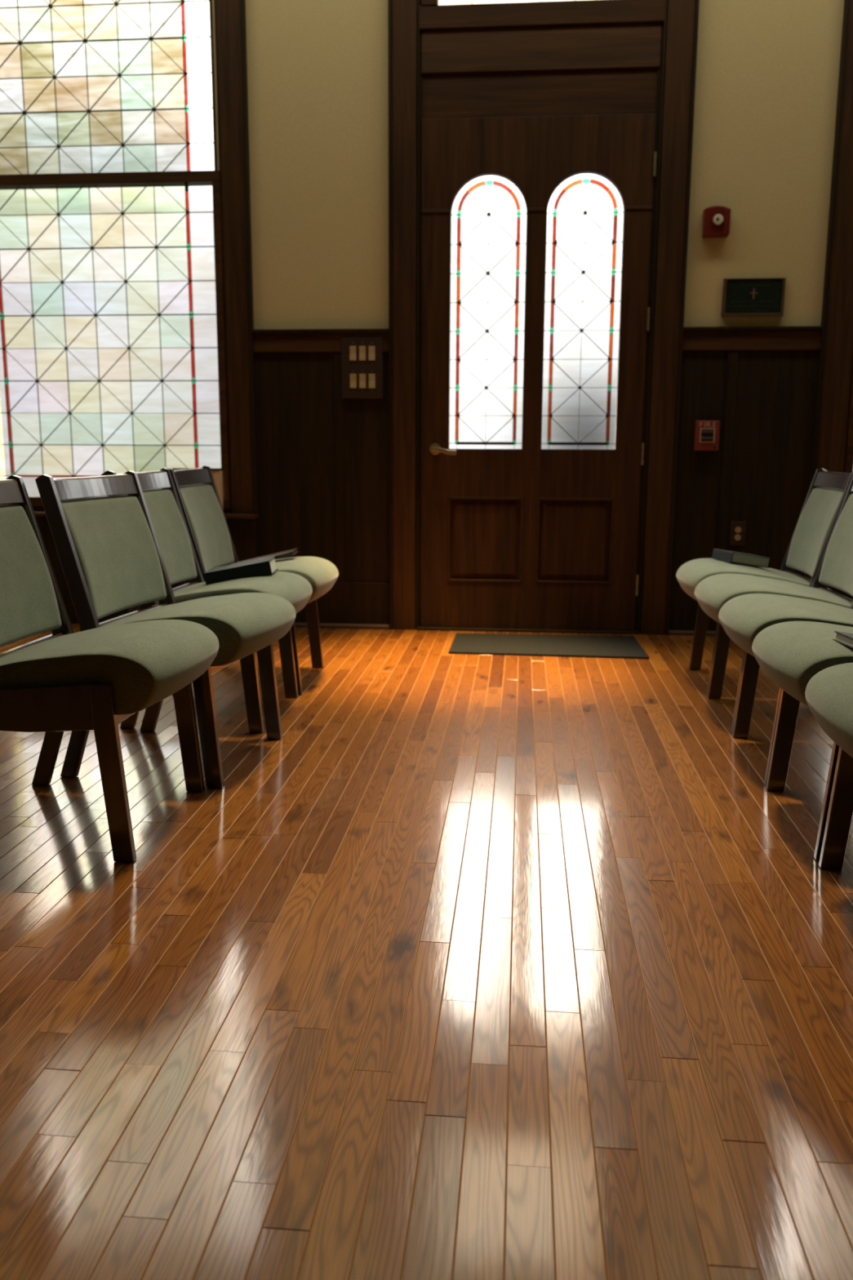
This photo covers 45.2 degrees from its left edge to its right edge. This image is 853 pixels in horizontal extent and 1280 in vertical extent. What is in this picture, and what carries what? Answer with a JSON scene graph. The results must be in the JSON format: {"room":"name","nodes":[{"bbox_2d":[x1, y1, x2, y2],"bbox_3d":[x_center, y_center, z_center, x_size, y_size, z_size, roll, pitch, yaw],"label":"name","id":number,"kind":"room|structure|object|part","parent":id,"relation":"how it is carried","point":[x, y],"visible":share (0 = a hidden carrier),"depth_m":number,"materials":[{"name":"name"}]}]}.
{"room":"house of worship","nodes":[
{"label":"house of worship","id":0,"kind":"room"},
{"bbox_2d":[0,623,852,1279],"bbox_3d":[-0.167,1.243,-1.562,7.200,0.060,14.198,1,11,5],"label":"floor","id":1,"kind":"structure","parent":0,"point":[273,1040],"depth_m":1.75,"materials":[{"name":"brown wood"}]},
{"bbox_2d":[0,475,218,862],"bbox_3d":[-0.823,0.034,2.458,0.599,0.832,0.497,1,11,6],"label":"upholstered chair","id":2,"kind":"object","parent":1,"relation":"on","point":[95,679],"visible":1,"depth_m":2.29,"materials":[{"name":"green fabric"}]},
{"bbox_3d":[-1.090,-0.342,2.418,0.059,0.060,0.457,1,11,6],"label":"head rail","id":3,"kind":"part","parent":2,"relation":"part of","materials":[{"name":"brown wood"}]},
{"bbox_3d":[-1.048,-0.150,2.449,0.145,0.322,0.453,1,11,6],"label":"backrest","id":4,"kind":"part","parent":2,"relation":"part of","materials":[{"name":"green fabric"}]},
{"bbox_3d":[-0.987,0.041,2.478,0.044,0.040,0.457,1,11,6],"label":"rail","id":5,"kind":"part","parent":2,"relation":"part of","materials":[{"name":"brown wood"}]},
{"bbox_3d":[-1.008,-0.015,2.714,0.162,0.832,0.020,1,11,6],"label":"post","id":6,"kind":"part","parent":2,"relation":"part of","materials":[{"name":"brown wood"}]},
{"bbox_3d":[-0.859,0.146,2.239,0.278,0.112,0.017,1,11,6],"label":"rail","id":7,"kind":"part","parent":2,"relation":"part of","materials":[{"name":"brown wood"}]},
{"bbox_3d":[-0.793,0.049,2.458,0.537,0.159,0.453,1,11,6],"label":"seat","id":8,"kind":"part","parent":2,"relation":"part of","materials":[{"name":"green fabric"}]},
{"bbox_3d":[-0.686,0.293,2.248,0.079,0.402,0.020,1,11,6],"label":"leg","id":9,"kind":"part","parent":2,"relation":"part of","materials":[{"name":"brown wood"}]},
{"bbox_3d":[-0.672,0.135,2.461,0.022,0.034,0.457,1,11,6],"label":"rail","id":10,"kind":"part","parent":2,"relation":"part of","materials":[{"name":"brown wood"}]},
{"bbox_3d":[-0.634,0.206,2.714,0.079,0.402,0.020,1,11,6],"label":"leg","id":11,"kind":"part","parent":2,"relation":"part of","materials":[{"name":"brown wood"}]},
{"bbox_2d":[35,471,296,787],"bbox_3d":[-0.702,-0.061,2.969,0.599,0.832,0.497,2,11,11],"label":"upholstered chair","id":12,"kind":"object","parent":1,"relation":"on","point":[109,553],"visible":0.82,"depth_m":2.87,"materials":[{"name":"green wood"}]},
{"bbox_3d":[-0.956,-0.027,2.780,0.162,0.832,0.020,2,11,11],"label":"post","id":13,"kind":"part","parent":12,"relation":"part of","materials":[{"name":"brown wood"}]},
{"bbox_3d":[-0.965,-0.442,2.951,0.059,0.060,0.457,2,11,11],"label":"head rail","id":14,"kind":"part","parent":12,"relation":"part of","materials":[{"name":"brown wood"}]},
{"bbox_3d":[-0.923,-0.248,2.979,0.145,0.322,0.453,2,11,11],"label":"backrest","id":15,"kind":"part","parent":12,"relation":"part of","materials":[{"name":"green fabric"}]},
{"bbox_3d":[-0.863,-0.057,3.002,0.044,0.040,0.457,2,11,11],"label":"rail","id":16,"kind":"part","parent":12,"relation":"part of","materials":[{"name":"brown wood"}]},
{"bbox_3d":[-0.863,-0.112,3.240,0.162,0.832,0.020,2,11,11],"label":"post","id":17,"kind":"part","parent":12,"relation":"part of","materials":[{"name":"brown wood"}]},
{"bbox_3d":[-0.672,-0.046,2.966,0.537,0.159,0.453,2,11,11],"label":"seat","id":18,"kind":"part","parent":12,"relation":"part of","materials":[{"name":"green fabric"}]},
{"bbox_3d":[-0.588,0.200,2.747,0.079,0.402,0.020,2,11,11],"label":"leg","id":19,"kind":"part","parent":12,"relation":"part of","materials":[{"name":"brown wood"}]},
{"bbox_3d":[-0.553,0.042,2.958,0.022,0.034,0.457,2,11,11],"label":"rail","id":20,"kind":"part","parent":12,"relation":"part of","materials":[{"name":"brown wood"}]},
{"bbox_3d":[-0.494,0.114,3.207,0.079,0.402,0.020,2,11,11],"label":"leg","id":21,"kind":"part","parent":12,"relation":"part of","materials":[{"name":"brown wood"}]},
{"bbox_2d":[101,467,312,733],"bbox_3d":[-0.701,-0.159,3.491,0.599,0.832,0.497,1,11,6],"label":"upholstered chair","id":22,"kind":"object","parent":1,"relation":"on","point":[172,534],"visible":0.45,"depth_m":3.50,"materials":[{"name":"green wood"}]},
{"bbox_3d":[-0.938,-0.120,3.280,0.162,0.832,0.020,1,11,6],"label":"post","id":23,"kind":"part","parent":22,"relation":"part of","materials":[{"name":"brown wood"}]},
{"bbox_3d":[-0.968,-0.535,3.450,0.059,0.060,0.457,1,11,6],"label":"head rail","id":24,"kind":"part","parent":22,"relation":"part of","materials":[{"name":"brown wood"}]},
{"bbox_3d":[-0.926,-0.342,3.482,0.145,0.322,0.453,1,11,6],"label":"backrest","id":25,"kind":"part","parent":22,"relation":"part of","materials":[{"name":"green fabric"}]},
{"bbox_3d":[-0.885,-0.207,3.747,0.162,0.832,0.020,1,11,6],"label":"post","id":26,"kind":"part","parent":22,"relation":"part of","materials":[{"name":"brown wood"}]},
{"bbox_3d":[-0.865,-0.152,3.510,0.044,0.040,0.457,1,11,6],"label":"rail","id":27,"kind":"part","parent":22,"relation":"part of","materials":[{"name":"brown wood"}]},
{"bbox_3d":[-0.671,-0.144,3.490,0.537,0.159,0.453,1,11,6],"label":"seat","id":28,"kind":"part","parent":22,"relation":"part of","materials":[{"name":"green fabric"}]},
{"bbox_2d":[203,555,278,585],"bbox_3d":[-0.632,-0.235,3.509,0.230,0.090,0.155,0,11,-1],"label":"book","id":29,"kind":"object","parent":22,"relation":"on","point":[265,566],"visible":0.85,"depth_m":3.43,"materials":[{"name":"black paper"}]},
{"bbox_3d":[-0.565,0.100,3.280,0.079,0.402,0.020,1,11,6],"label":"leg","id":30,"kind":"part","parent":22,"relation":"part of","materials":[{"name":"brown wood"}]},
{"bbox_3d":[-0.512,0.013,3.746,0.079,0.402,0.020,1,11,6],"label":"leg","id":31,"kind":"part","parent":22,"relation":"part of","materials":[{"name":"brown wood"}]},
{"bbox_2d":[166,465,338,695],"bbox_3d":[-0.649,-0.252,3.989,0.599,0.832,0.497,1,11,4],"label":"upholstered chair","id":32,"kind":"object","parent":1,"relation":"on","point":[207,526],"visible":0.51,"depth_m":3.96,"materials":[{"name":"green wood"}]},
{"bbox_3d":[-0.876,-0.211,3.769,0.162,0.832,0.020,1,11,4],"label":"post","id":33,"kind":"part","parent":32,"relation":"part of","materials":[{"name":"brown wood"}]},
{"bbox_3d":[-0.917,-0.626,3.938,0.059,0.060,0.457,1,11,4],"label":"head rail","id":34,"kind":"part","parent":32,"relation":"part of","materials":[{"name":"brown wood"}]},
{"bbox_3d":[-0.874,-0.434,3.970,0.145,0.322,0.453,1,11,4],"label":"backrest","id":35,"kind":"part","parent":32,"relation":"part of","materials":[{"name":"green fabric"}]},
{"bbox_3d":[-0.844,-0.299,4.237,0.162,0.832,0.020,1,11,4],"label":"post","id":36,"kind":"part","parent":32,"relation":"part of","materials":[{"name":"brown wood"}]},
{"bbox_2d":[230,547,298,564],"bbox_3d":[-0.643,-0.316,4.016,0.266,0.078,0.130,0,11,1],"label":"book","id":37,"kind":"object","parent":32,"relation":"on","point":[291,552],"visible":0.54,"depth_m":3.98,"materials":[{"name":"grey paper"}]},
{"bbox_3d":[-0.502,0.006,3.784,0.079,0.402,0.020,1,11,4],"label":"leg","id":38,"kind":"part","parent":32,"relation":"part of","materials":[{"name":"brown wood"}]},
{"bbox_3d":[-0.618,-0.237,3.990,0.537,0.159,0.453,1,11,4],"label":"seat","id":39,"kind":"part","parent":32,"relation":"part of","materials":[{"name":"green fabric"}]},
{"bbox_3d":[-0.469,-0.082,4.251,0.079,0.402,0.020,1,11,4],"label":"leg","id":40,"kind":"part","parent":32,"relation":"part of","materials":[{"name":"brown wood"}]},
{"bbox_2d":[448,632,649,658],"bbox_3d":[0.560,0.022,4.787,0.884,0.009,0.517,1,11,5],"label":"doormat","id":41,"kind":"object","parent":1,"relation":"on","point":[540,645],"visible":1,"depth_m":4.74,"materials":[{"name":"grey fabric"}]},
{"bbox_2d":[675,468,852,696],"bbox_3d":[1.277,-0.238,3.961,0.599,0.832,0.497,1,11,6],"label":"upholstered chair","id":42,"kind":"object","parent":1,"relation":"on","point":[822,504],"visible":0.56,"depth_m":3.93,"materials":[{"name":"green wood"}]},
{"bbox_3d":[1.139,-0.074,4.252,0.079,0.402,0.020,1,11,6],"label":"leg","id":43,"kind":"part","parent":42,"relation":"part of","materials":[{"name":"brown wood"}]},
{"bbox_3d":[1.085,0.013,3.786,0.079,0.402,0.020,1,11,6],"label":"leg","id":44,"kind":"part","parent":42,"relation":"part of","materials":[{"name":"brown wood"}]},
{"bbox_2d":[711,548,770,568],"bbox_3d":[1.223,-0.318,3.990,0.169,0.065,0.150,-2,11,-13],"label":"closed book","id":45,"kind":"object","parent":42,"relation":"on","point":[718,554],"visible":1,"depth_m":3.93,"materials":[{"name":"grey paper"}]},
{"bbox_3d":[1.246,-0.225,3.967,0.537,0.159,0.453,1,11,6],"label":"seat","id":46,"kind":"part","parent":42,"relation":"part of","materials":[{"name":"green fabric"}]},
{"bbox_3d":[1.440,-0.223,3.945,0.044,0.040,0.457,1,11,6],"label":"rail","id":47,"kind":"part","parent":42,"relation":"part of","materials":[{"name":"brown wood"}]},
{"bbox_3d":[1.514,-0.276,4.170,0.162,0.832,0.020,1,11,6],"label":"post","id":48,"kind":"part","parent":42,"relation":"part of","materials":[{"name":"brown wood"}]},
{"bbox_3d":[1.503,-0.410,3.902,0.145,0.322,0.453,1,11,6],"label":"backrest","id":49,"kind":"part","parent":42,"relation":"part of","materials":[{"name":"green fabric"}]},
{"bbox_3d":[1.460,-0.189,3.704,0.162,0.832,0.020,1,11,6],"label":"post","id":50,"kind":"part","parent":42,"relation":"part of","materials":[{"name":"brown wood"}]},
{"bbox_3d":[1.546,-0.601,3.862,0.059,0.060,0.457,1,11,6],"label":"head rail","id":51,"kind":"part","parent":42,"relation":"part of","materials":[{"name":"brown wood"}]},
{"bbox_2d":[694,474,852,733],"bbox_3d":[1.218,-0.144,3.457,0.599,0.832,0.497,1,11,6],"label":"upholstered chair","id":52,"kind":"object","parent":1,"relation":"on","point":[835,569],"visible":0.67,"depth_m":3.48,"materials":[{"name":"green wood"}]},
{"bbox_3d":[1.079,0.020,3.747,0.079,0.402,0.020,1,11,6],"label":"leg","id":53,"kind":"part","parent":52,"relation":"part of","materials":[{"name":"brown wood"}]},
{"bbox_3d":[1.027,0.107,3.281,0.079,0.402,0.020,1,11,6],"label":"leg","id":54,"kind":"part","parent":52,"relation":"part of","materials":[{"name":"brown wood"}]},
{"bbox_3d":[1.187,-0.130,3.463,0.537,0.159,0.453,1,11,6],"label":"seat","id":55,"kind":"part","parent":52,"relation":"part of","materials":[{"name":"green fabric"}]},
{"bbox_3d":[1.454,-0.182,3.668,0.162,0.832,0.020,1,11,6],"label":"post","id":56,"kind":"part","parent":52,"relation":"part of","materials":[{"name":"brown wood"}]},
{"bbox_3d":[1.381,-0.129,3.442,0.044,0.040,0.457,1,11,6],"label":"rail","id":57,"kind":"part","parent":52,"relation":"part of","materials":[{"name":"brown wood"}]},
{"bbox_3d":[1.444,-0.317,3.400,0.145,0.322,0.453,1,11,6],"label":"backrest","id":58,"kind":"part","parent":52,"relation":"part of","materials":[{"name":"green fabric"}]},
{"bbox_2d":[718,593,852,786],"bbox_3d":[1.159,-0.050,2.952,0.599,0.832,0.497,1,11,6],"label":"upholstered chair","id":59,"kind":"object","parent":1,"relation":"on","point":[743,617],"visible":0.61,"depth_m":2.90,"materials":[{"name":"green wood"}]},
{"bbox_3d":[1.020,0.114,3.242,0.079,0.402,0.020,1,11,6],"label":"leg","id":60,"kind":"part","parent":59,"relation":"part of","materials":[{"name":"brown wood"}]},
{"bbox_3d":[0.969,0.201,2.776,0.079,0.402,0.020,1,11,6],"label":"leg","id":61,"kind":"part","parent":59,"relation":"part of","materials":[{"name":"brown wood"}]},
{"bbox_3d":[1.129,-0.036,2.958,0.537,0.159,0.453,1,11,6],"label":"seat","id":62,"kind":"part","parent":59,"relation":"part of","materials":[{"name":"green fabric"}]},
{"bbox_2d":[751,621,852,860],"bbox_3d":[1.102,0.045,2.447,0.599,0.832,0.497,1,11,5],"label":"upholstered chair","id":63,"kind":"object","parent":1,"relation":"on","point":[789,653],"visible":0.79,"depth_m":2.39,"materials":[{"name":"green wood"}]},
{"bbox_3d":[0.960,0.209,2.735,0.079,0.402,0.020,1,11,5],"label":"leg","id":64,"kind":"part","parent":63,"relation":"part of","materials":[{"name":"brown wood"}]},
{"bbox_3d":[1.071,0.058,2.452,0.537,0.159,0.453,1,11,5],"label":"seat","id":65,"kind":"part","parent":63,"relation":"part of","materials":[{"name":"green fabric"}]},
{"bbox_3d":[0.914,0.296,2.268,0.079,0.402,0.020,1,11,5],"label":"leg","id":66,"kind":"part","parent":63,"relation":"part of","materials":[{"name":"brown wood"}]},
{"bbox_2d":[832,631,852,648],"bbox_3d":[1.033,0.017,2.287,0.201,0.053,0.140,0,11,-3],"label":"book","id":67,"kind":"object","parent":63,"relation":"on","point":[845,638],"visible":1,"depth_m":2.30,"materials":[{"name":"white paper"}]},
{"bbox_2d":[804,662,852,869],"bbox_3d":[1.047,0.141,1.933,0.599,0.832,0.497,1,11,6],"label":"upholstered chair","id":68,"kind":"object","parent":1,"relation":"on","point":[828,694],"visible":1,"depth_m":2.08,"materials":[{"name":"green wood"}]},
{"bbox_3d":[1.017,0.154,1.939,0.537,0.159,0.453,1,11,6],"label":"seat","id":69,"kind":"part","parent":68,"relation":"part of","materials":[{"name":"green fabric"}]},
{"bbox_3d":[0.907,0.304,2.222,0.079,0.402,0.020,1,11,6],"label":"leg","id":70,"kind":"part","parent":68,"relation":"part of","materials":[{"name":"brown wood"}]},
{"bbox_2d":[212,0,844,576],"bbox_3d":[0.487,-2.376,4.851,7.200,4.700,0.200,1,11,5],"label":"wall","id":71,"kind":"structure","parent":0,"point":[767,71],"depth_m":4.77,"materials":[{"name":"beige paint"}]},
{"bbox_2d":[0,0,231,513],"bbox_3d":[-1.626,-2.306,5.040,1.350,3.325,0.220,1,11,5],"label":"window","id":72,"kind":"structure","parent":71,"relation":"in","point":[113,353],"depth_m":5.01,"materials":[{"name":"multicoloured glass"}]},
{"bbox_3d":[-1.638,-1.492,5.101,0.987,1.372,0.010,1,11,5],"label":"border glass","id":73,"kind":"part","parent":72,"relation":"part of","materials":[{"name":"glass"}]},
{"bbox_3d":[-1.627,-3.047,4.856,1.230,1.600,0.004,1,11,5],"label":"glass","id":74,"kind":"part","parent":72,"relation":"part of","materials":[{"name":"multicoloured glass"}]},
{"bbox_3d":[-1.638,-1.466,5.106,1.230,1.500,0.004,1,11,5],"label":"glass","id":75,"kind":"part","parent":72,"relation":"part of","materials":[{"name":"multicoloured glass"}]},
{"bbox_3d":[-1.638,-1.467,5.107,1.300,1.600,0.042,1,11,5],"label":"sash","id":76,"kind":"part","parent":72,"relation":"part of","materials":[{"name":"brown wood"}]},
{"bbox_3d":[-1.627,-3.040,4.857,0.987,1.615,0.010,1,11,5],"label":"border glass","id":77,"kind":"part","parent":72,"relation":"part of","materials":[{"name":"glass"}]},
{"bbox_3d":[-1.627,-3.047,4.856,1.300,1.700,0.042,1,11,5],"label":"sash","id":78,"kind":"part","parent":72,"relation":"part of","materials":[{"name":"brown wood"}]},
{"bbox_2d":[34,511,258,623],"bbox_3d":[-1.651,-0.367,5.281,1.600,0.575,0.085,1,11,5],"label":"trim","id":79,"kind":"structure","parent":71,"relation":"attached to","point":[242,527],"depth_m":5.22,"materials":[{"name":"brown wood"}]},
{"bbox_3d":[-1.653,-0.132,5.312,1.576,0.100,0.012,1,11,5],"label":"foot rail","id":80,"kind":"part","parent":79,"relation":"part of","materials":[{"name":"brown wood"}]},
{"bbox_2d":[170,467,223,510],"bbox_3d":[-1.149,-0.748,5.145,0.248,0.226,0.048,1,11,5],"label":"window sill","id":81,"kind":"structure","parent":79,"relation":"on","point":[216,473],"depth_m":5.11,"materials":[{"name":"brown wood"}]},
{"bbox_3d":[-1.148,-0.854,5.125,0.248,0.012,0.048,1,11,5],"label":"lid","id":82,"kind":"part","parent":81,"relation":"part of","materials":[{"name":"wood"}]},
{"bbox_2d":[214,0,257,514],"bbox_3d":[-0.916,-2.322,4.868,0.143,3.425,0.044,1,11,5],"label":"trim","id":83,"kind":"structure","parent":71,"relation":"attached to","point":[231,14],"depth_m":4.94,"materials":[{"name":"brown wood"}]},
{"bbox_2d":[251,328,389,629],"bbox_3d":[-0.520,-0.787,5.118,0.683,1.470,0.042,1,11,5],"label":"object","id":84,"kind":"structure","parent":71,"relation":"attached to","point":[322,456],"depth_m":5.12,"materials":[{"name":"brown wood"}]},
{"bbox_3d":[-0.517,-1.498,4.985,0.683,0.023,0.042,1,11,5],"label":"cap rail","id":85,"kind":"part","parent":84,"relation":"part of","materials":[{"name":"brown wood"}]},
{"bbox_3d":[-0.517,-1.446,4.998,0.683,0.084,0.016,1,11,5],"label":"rail","id":86,"kind":"part","parent":84,"relation":"part of","materials":[{"name":"brown wood"}]},
{"bbox_3d":[-0.523,-0.075,5.249,0.683,0.022,0.028,1,11,5],"label":"shoe moulding","id":87,"kind":"part","parent":84,"relation":"part of","materials":[{"name":"brown wood"}]},
{"bbox_3d":[-0.522,-0.191,5.234,0.683,0.215,0.014,1,11,5],"label":"rail","id":88,"kind":"part","parent":84,"relation":"part of","materials":[{"name":"brown wood"}]},
{"bbox_2d":[341,337,383,398],"bbox_3d":[-0.310,-1.324,4.996,0.204,0.285,0.030,1,11,5],"label":"switch plate","id":89,"kind":"object","parent":71,"relation":"attached to","point":[362,359],"visible":1,"depth_m":4.98,"materials":[{"name":"metal"}]},
{"bbox_2d":[387,0,420,629],"bbox_3d":[-0.106,-2.022,4.848,0.143,4.000,0.044,1,11,5],"label":"trim","id":90,"kind":"structure","parent":71,"relation":"attached to","point":[403,15],"depth_m":4.92,"materials":[{"name":"brown wood"}]},
{"bbox_2d":[416,0,663,634],"bbox_3d":[0.515,-1.942,4.846,1.114,3.850,0.178,1,11,5],"label":"door","id":91,"kind":"structure","parent":71,"relation":"in","point":[531,538],"depth_m":4.90,"materials":[{"name":"brown wood"}]},
{"bbox_3d":[0.079,-0.933,5.014,0.133,0.054,0.058,1,11,5],"label":"handle","id":92,"kind":"part","parent":91,"relation":"part of","materials":[{"name":"gold metal"}]},
{"bbox_3d":[0.292,-1.558,4.930,0.299,1.218,0.010,1,11,5],"label":"border glass","id":93,"kind":"part","parent":91,"relation":"part of","materials":[{"name":"glass"}]},
{"bbox_3d":[0.512,-0.494,5.085,0.815,0.421,0.009,1,11,5],"label":"panel moulding","id":94,"kind":"part","parent":91,"relation":"part of","materials":[{"name":"brown wood"}]},
{"bbox_3d":[0.742,-1.548,4.889,0.299,1.218,0.010,1,11,5],"label":"border glass","id":95,"kind":"part","parent":91,"relation":"part of","materials":[{"name":"glass"}]},
{"bbox_2d":[419,0,665,30],"bbox_3d":[0.523,-3.270,4.600,1.109,1.150,0.094,1,11,5],"label":"window","id":96,"kind":"structure","parent":71,"relation":"in","point":[434,15],"depth_m":4.64,"materials":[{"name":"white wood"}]},
{"bbox_3d":[0.520,-3.333,4.565,0.935,0.913,0.004,1,11,5],"label":"glass","id":97,"kind":"part","parent":96,"relation":"part of","materials":[{"name":"white glass"}]},
{"bbox_2d":[637,0,699,635],"bbox_3d":[1.136,-1.995,4.736,0.148,4.000,0.044,1,11,5],"label":"trim","id":98,"kind":"structure","parent":71,"relation":"attached to","point":[680,37],"depth_m":4.81,"materials":[{"name":"brown wood"}]},
{"bbox_2d":[693,420,719,450],"bbox_3d":[1.338,-0.974,4.892,0.111,0.141,0.054,1,11,5],"label":"fire alarm pull station","id":99,"kind":"object","parent":71,"relation":"attached to","point":[706,437],"visible":1,"depth_m":4.88,"materials":[{"name":"red plastic"}]},
{"bbox_2d":[702,205,730,238],"bbox_3d":[1.335,-1.925,4.720,0.118,0.134,0.064,1,11,5],"label":"fire alarm strobe","id":100,"kind":"object","parent":71,"relation":"attached to","point":[716,219],"visible":1,"depth_m":4.71,"materials":[{"name":"red plastic"}]},
{"bbox_3d":[1.376,-1.919,4.702,0.032,0.116,0.006,1,11,5],"label":"panel","id":101,"kind":"part","parent":100,"relation":"part of","materials":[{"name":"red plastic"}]},
{"bbox_2d":[729,521,746,545],"bbox_3d":[1.512,-0.517,4.983,0.072,0.117,0.012,1,11,5],"label":"power outlet","id":102,"kind":"object","parent":71,"relation":"attached to","point":[737,535],"visible":1,"depth_m":4.98,"materials":[{"name":"black plastic"}]},
{"bbox_2d":[734,534,741,540],"bbox_3d":[1.512,-0.498,4.984,0.029,0.029,0.004,1,11,5],"label":"socket","id":103,"kind":"object","parent":102,"relation":"attached to","point":[737,537],"depth_m":4.98,"materials":[{"name":"beige plastic"}]},
{"bbox_2d":[735,526,741,533],"bbox_3d":[1.512,-0.534,4.977,0.029,0.029,0.004,1,11,5],"label":"socket","id":104,"kind":"object","parent":102,"relation":"attached to","point":[738,529],"depth_m":4.98,"materials":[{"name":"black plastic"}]},
{"bbox_2d":[668,325,822,635],"bbox_3d":[1.521,-0.744,4.934,0.643,1.470,0.042,1,11,5],"label":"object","id":105,"kind":"structure","parent":71,"relation":"attached to","point":[760,383],"depth_m":4.91,"materials":[{"name":"brown wood"}]},
{"bbox_3d":[1.518,-0.032,5.065,0.643,0.022,0.028,1,11,5],"label":"shoe moulding","id":106,"kind":"part","parent":105,"relation":"part of","materials":[{"name":"brown wood"}]},
{"bbox_3d":[1.519,-0.147,5.050,0.643,0.215,0.014,1,11,5],"label":"rail","id":107,"kind":"part","parent":105,"relation":"part of","materials":[{"name":"brown wood"}]},
{"bbox_3d":[1.525,-1.403,4.814,0.643,0.084,0.016,1,11,5],"label":"rail","id":108,"kind":"part","parent":105,"relation":"part of","materials":[{"name":"brown wood"}]},
{"bbox_3d":[1.524,-1.455,4.801,0.643,0.023,0.042,1,11,5],"label":"cap rail","id":109,"kind":"part","parent":105,"relation":"part of","materials":[{"name":"brown wood"}]},
{"bbox_2d":[720,277,786,316],"bbox_3d":[1.524,-1.597,4.786,0.281,0.170,0.020,1,11,5],"label":"wall plaque","id":110,"kind":"object","parent":71,"relation":"attached to","point":[741,297],"visible":1,"depth_m":4.78,"materials":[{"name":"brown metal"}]},
{"bbox_2d":[804,573,852,599],"bbox_3d":[2.637,-0.276,4.895,1.618,0.575,0.085,1,11,5],"label":"trim","id":111,"kind":"structure","parent":71,"relation":"attached to","point":[838,591],"depth_m":4.96,"materials":[{"name":"brown wood"}]},
{"bbox_2d":[809,0,852,488],"bbox_3d":[1.921,-2.261,4.612,0.158,3.425,0.044,1,11,5],"label":"trim","id":112,"kind":"structure","parent":71,"relation":"attached to","point":[835,356],"depth_m":4.73,"materials":[{"name":"brown wood"}]},
{"bbox_2d":[843,348,852,473],"bbox_3d":[2.657,-2.215,4.654,1.358,3.325,0.220,1,11,5],"label":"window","id":113,"kind":"structure","parent":71,"relation":"in","point":[849,455],"depth_m":4.84,"materials":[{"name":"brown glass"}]},
{"bbox_3d":[2.645,-1.375,4.721,1.308,1.600,0.042,1,11,5],"label":"sash","id":114,"kind":"part","parent":113,"relation":"part of","materials":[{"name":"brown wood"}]}
]}

